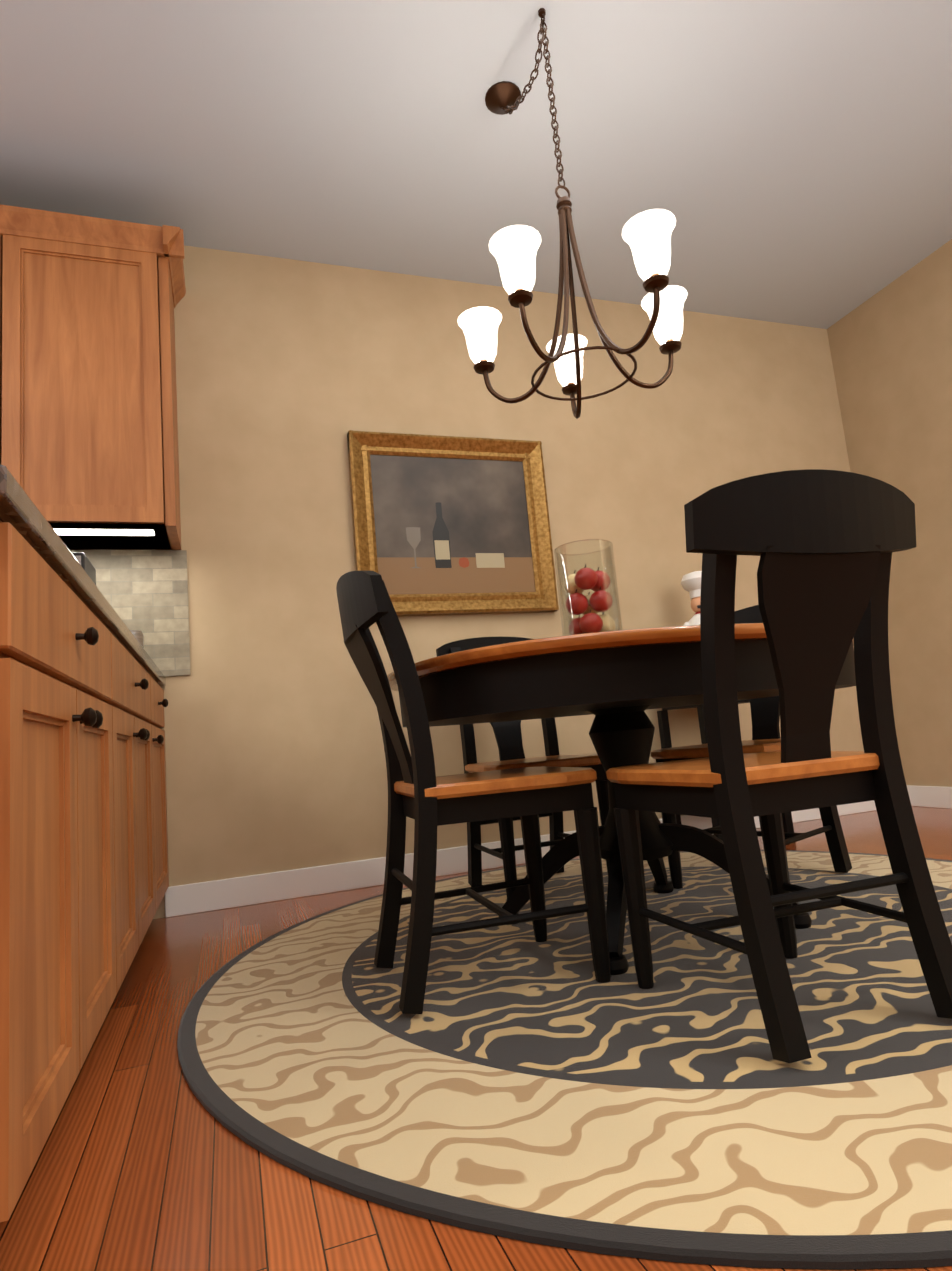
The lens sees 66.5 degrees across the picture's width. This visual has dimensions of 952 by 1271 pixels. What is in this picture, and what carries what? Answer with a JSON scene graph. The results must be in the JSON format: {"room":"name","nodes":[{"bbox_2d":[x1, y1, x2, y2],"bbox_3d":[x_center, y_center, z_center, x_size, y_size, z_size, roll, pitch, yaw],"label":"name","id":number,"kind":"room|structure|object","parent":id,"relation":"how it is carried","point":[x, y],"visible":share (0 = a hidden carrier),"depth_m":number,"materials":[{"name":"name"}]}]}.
{"room":"kitchen","nodes":[
{"label":"kitchen","id":0,"kind":"room"},
{"bbox_2d":[0,806,951,1270],"bbox_3d":[-0.626,0.666,0.073,8.360,0.060,5.660,-2,-9,-19],"label":"floor","id":1,"kind":"structure","parent":0,"point":[146,1160],"depth_m":0.99,"materials":[{"name":"brown wood"}]},
{"bbox_2d":[0,520,127,1221],"bbox_3d":[-1.005,0.364,1.046,0.775,0.876,0.857,-2,-9,-19],"label":"base cabinet","id":2,"kind":"object","parent":1,"relation":"on","point":[84,878],"depth_m":1.02,"materials":[{"name":"brown wood"}]},
{"bbox_2d":[124,647,163,969],"bbox_3d":[-1.284,0.493,1.773,0.834,0.876,0.958,-2,-9,-19],"label":"base cabinet","id":3,"kind":"object","parent":1,"relation":"on","point":[141,710],"depth_m":2.07,"materials":[{"name":"brown wood"}]},
{"bbox_2d":[0,465,155,672],"bbox_3d":[-1.151,-0.036,1.396,0.808,0.035,1.540,-2,-9,-19],"label":"countertop","id":4,"kind":"structure","parent":3,"relation":"on","point":[21,514],"depth_m":1.08,"materials":[{"name":"stone"}]},
{"bbox_2d":[148,665,165,685],"bbox_3d":[-3.215,0.295,1.828,4.444,0.216,0.644,-2,-9,-19],"label":"countertop","id":5,"kind":"structure","parent":3,"relation":"on","point":[158,676],"depth_m":2.64,"materials":[{"name":"stone"}]},
{"bbox_2d":[71,552,95,584],"bbox_3d":[-1.502,-0.070,2.497,0.310,0.400,0.291,-2,-9,-19],"label":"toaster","id":6,"kind":"object","parent":5,"relation":"on","point":[82,559],"visible":0.04,"depth_m":2.52,"materials":[{"name":"silver plastic"}]},
{"bbox_2d":[130,630,143,647],"bbox_3d":[-1.254,0.036,2.562,0.146,0.166,0.220,-2,-9,-19],"label":"canisters","id":7,"kind":"object","parent":5,"relation":"on","point":[139,636],"visible":0.15,"depth_m":2.57,"materials":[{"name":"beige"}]},
{"bbox_2d":[156,682,168,894],"bbox_3d":[-1.466,0.598,2.398,0.775,0.876,0.595,-2,-9,-19],"label":"base cabinet","id":8,"kind":"object","parent":1,"relation":"on","point":[160,699],"depth_m":2.73,"materials":[{"name":"brown wood"}]},
{"bbox_2d":[177,850,951,1269],"bbox_3d":[0.529,0.795,1.943,2.460,0.010,2.460,-2,-9,-19],"label":"rug","id":9,"kind":"object","parent":1,"relation":"on","point":[515,1082],"visible":0.73,"depth_m":1.17,"materials":[{"name":"beige carpet"}]},
{"bbox_2d":[336,570,610,1013],"bbox_3d":[-0.030,0.329,1.784,0.559,0.957,0.481,-2,-9,-19],"label":"chair","id":10,"kind":"object","parent":9,"relation":"on","point":[424,796],"visible":1,"depth_m":1.61,"materials":[{"name":"black wood"}]},
{"bbox_2d":[436,636,609,899],"bbox_3d":[0.181,0.436,2.662,0.480,0.957,0.554,-2,-9,-19],"label":"chair","id":11,"kind":"object","parent":9,"relation":"on","point":[508,735],"visible":0.38,"depth_m":2.71,"materials":[{"name":"black wood"}]},
{"bbox_2d":[387,623,855,974],"bbox_3d":[0.436,0.437,2.080,1.325,0.749,1.207,-2,-9,-19],"label":"dining table","id":12,"kind":"object","parent":9,"relation":"on","point":[617,683],"visible":0.67,"depth_m":1.63,"materials":[{"name":"brown wood"}]},
{"bbox_2d":[554,539,621,635],"bbox_3d":[0.330,-0.097,2.115,0.196,0.332,0.196,-2,-9,-19],"label":"vase","id":13,"kind":"object","parent":12,"relation":"on","point":[589,607],"visible":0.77,"depth_m":2.08,"materials":[{"name":"clear glass"}]},
{"bbox_2d":[681,571,701,625],"bbox_3d":[1.077,-0.046,3.426,0.266,0.530,0.244,-2,-9,-19],"label":"chef figurine","id":14,"kind":"object","parent":12,"relation":"on","point":[691,583],"visible":0.12,"depth_m":3.44,"materials":[{"name":"white ceramic"}]},
{"bbox_2d":[651,605,851,888],"bbox_3d":[0.925,0.347,2.495,0.554,0.957,0.480,2,-10,-39],"label":"chair","id":15,"kind":"object","parent":9,"relation":"on","point":[765,715],"visible":0.17,"depth_m":2.42,"materials":[{"name":"black wood"}]},
{"bbox_2d":[606,469,951,1062],"bbox_3d":[0.553,0.230,1.448,0.481,0.957,0.559,-2,-9,-19],"label":"chair","id":16,"kind":"object","parent":9,"relation":"on","point":[823,544],"visible":1,"depth_m":1.28,"materials":[{"name":"black wood"}]},
{"bbox_2d":[657,699,793,840],"bbox_3d":[1.139,0.580,3.366,0.400,0.730,0.360,-2,-9,-19],"label":"stand","id":17,"kind":"object","parent":1,"relation":"on","point":[664,728],"visible":0.06,"depth_m":3.26,"materials":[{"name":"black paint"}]},
{"bbox_2d":[0,0,951,328],"bbox_3d":[-0.875,-2.164,0.477,8.360,0.060,5.660,-2,-9,-19],"label":"ceiling","id":18,"kind":"structure","parent":0,"point":[786,160],"depth_m":2.73,"materials":[{"name":"grey paint"}]},
{"bbox_2d":[457,8,687,418],"bbox_3d":[0.280,-1.348,2.220,0.693,1.259,0.746,-2,-9,-19],"label":"chandelier","id":19,"kind":"object","parent":18,"relation":"hanging from","point":[646,236],"visible":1,"depth_m":2.17,"materials":[{"name":"white glass"}]},
{"bbox_2d":[153,245,863,918],"bbox_3d":[-1.636,-0.301,2.872,8.360,2.810,0.100,-2,-9,-19],"label":"wall","id":20,"kind":"structure","parent":0,"point":[291,373],"depth_m":3.27,"materials":[{"name":"paint"}]},
{"bbox_2d":[0,208,180,549],"bbox_3d":[-1.733,-0.927,2.702,1.129,1.155,0.350,-2,-9,-19],"label":"upper cabinet","id":21,"kind":"object","parent":20,"relation":"attached to","point":[89,457],"depth_m":2.64,"materials":[{"name":"brown wood"}]},
{"bbox_2d":[70,550,190,675],"bbox_3d":[-3.328,-0.265,2.229,4.539,1.024,0.008,-2,-9,-19],"label":"tile backsplash","id":22,"kind":"structure","parent":20,"relation":"attached to","point":[145,592],"depth_m":2.87,"materials":[{"name":"beige tile"}]},
{"bbox_2d":[347,430,558,615],"bbox_3d":[-0.095,-0.515,3.352,0.940,0.840,0.050,-2,-9,-19],"label":"framed painting","id":23,"kind":"object","parent":20,"relation":"attached to","point":[448,525],"visible":0.96,"depth_m":3.36,"materials":[{"name":"gold metal"}]},
{"bbox_2d":[165,800,875,917],"bbox_3d":[0.575,0.942,3.348,3.706,0.110,0.016,-2,-9,-19],"label":"baseboard","id":24,"kind":"structure","parent":20,"relation":"attached to","point":[192,898],"depth_m":2.93,"materials":[{"name":"white wood"}]},
{"bbox_2d":[829,239,951,786],"bbox_3d":[3.146,-0.898,1.635,0.100,2.810,5.430,-2,-9,-19],"label":"wall","id":25,"kind":"structure","parent":0,"point":[892,353],"depth_m":3.86,"materials":[{"name":"paint"}]},
{"bbox_2d":[907,785,951,808],"bbox_3d":[3.205,0.437,1.434,0.017,0.110,5.429,-2,-9,-19],"label":"baseboard","id":26,"kind":"structure","parent":25,"relation":"attached to","point":[920,796],"depth_m":3.81,"materials":[{"name":"white wood"}]}
]}

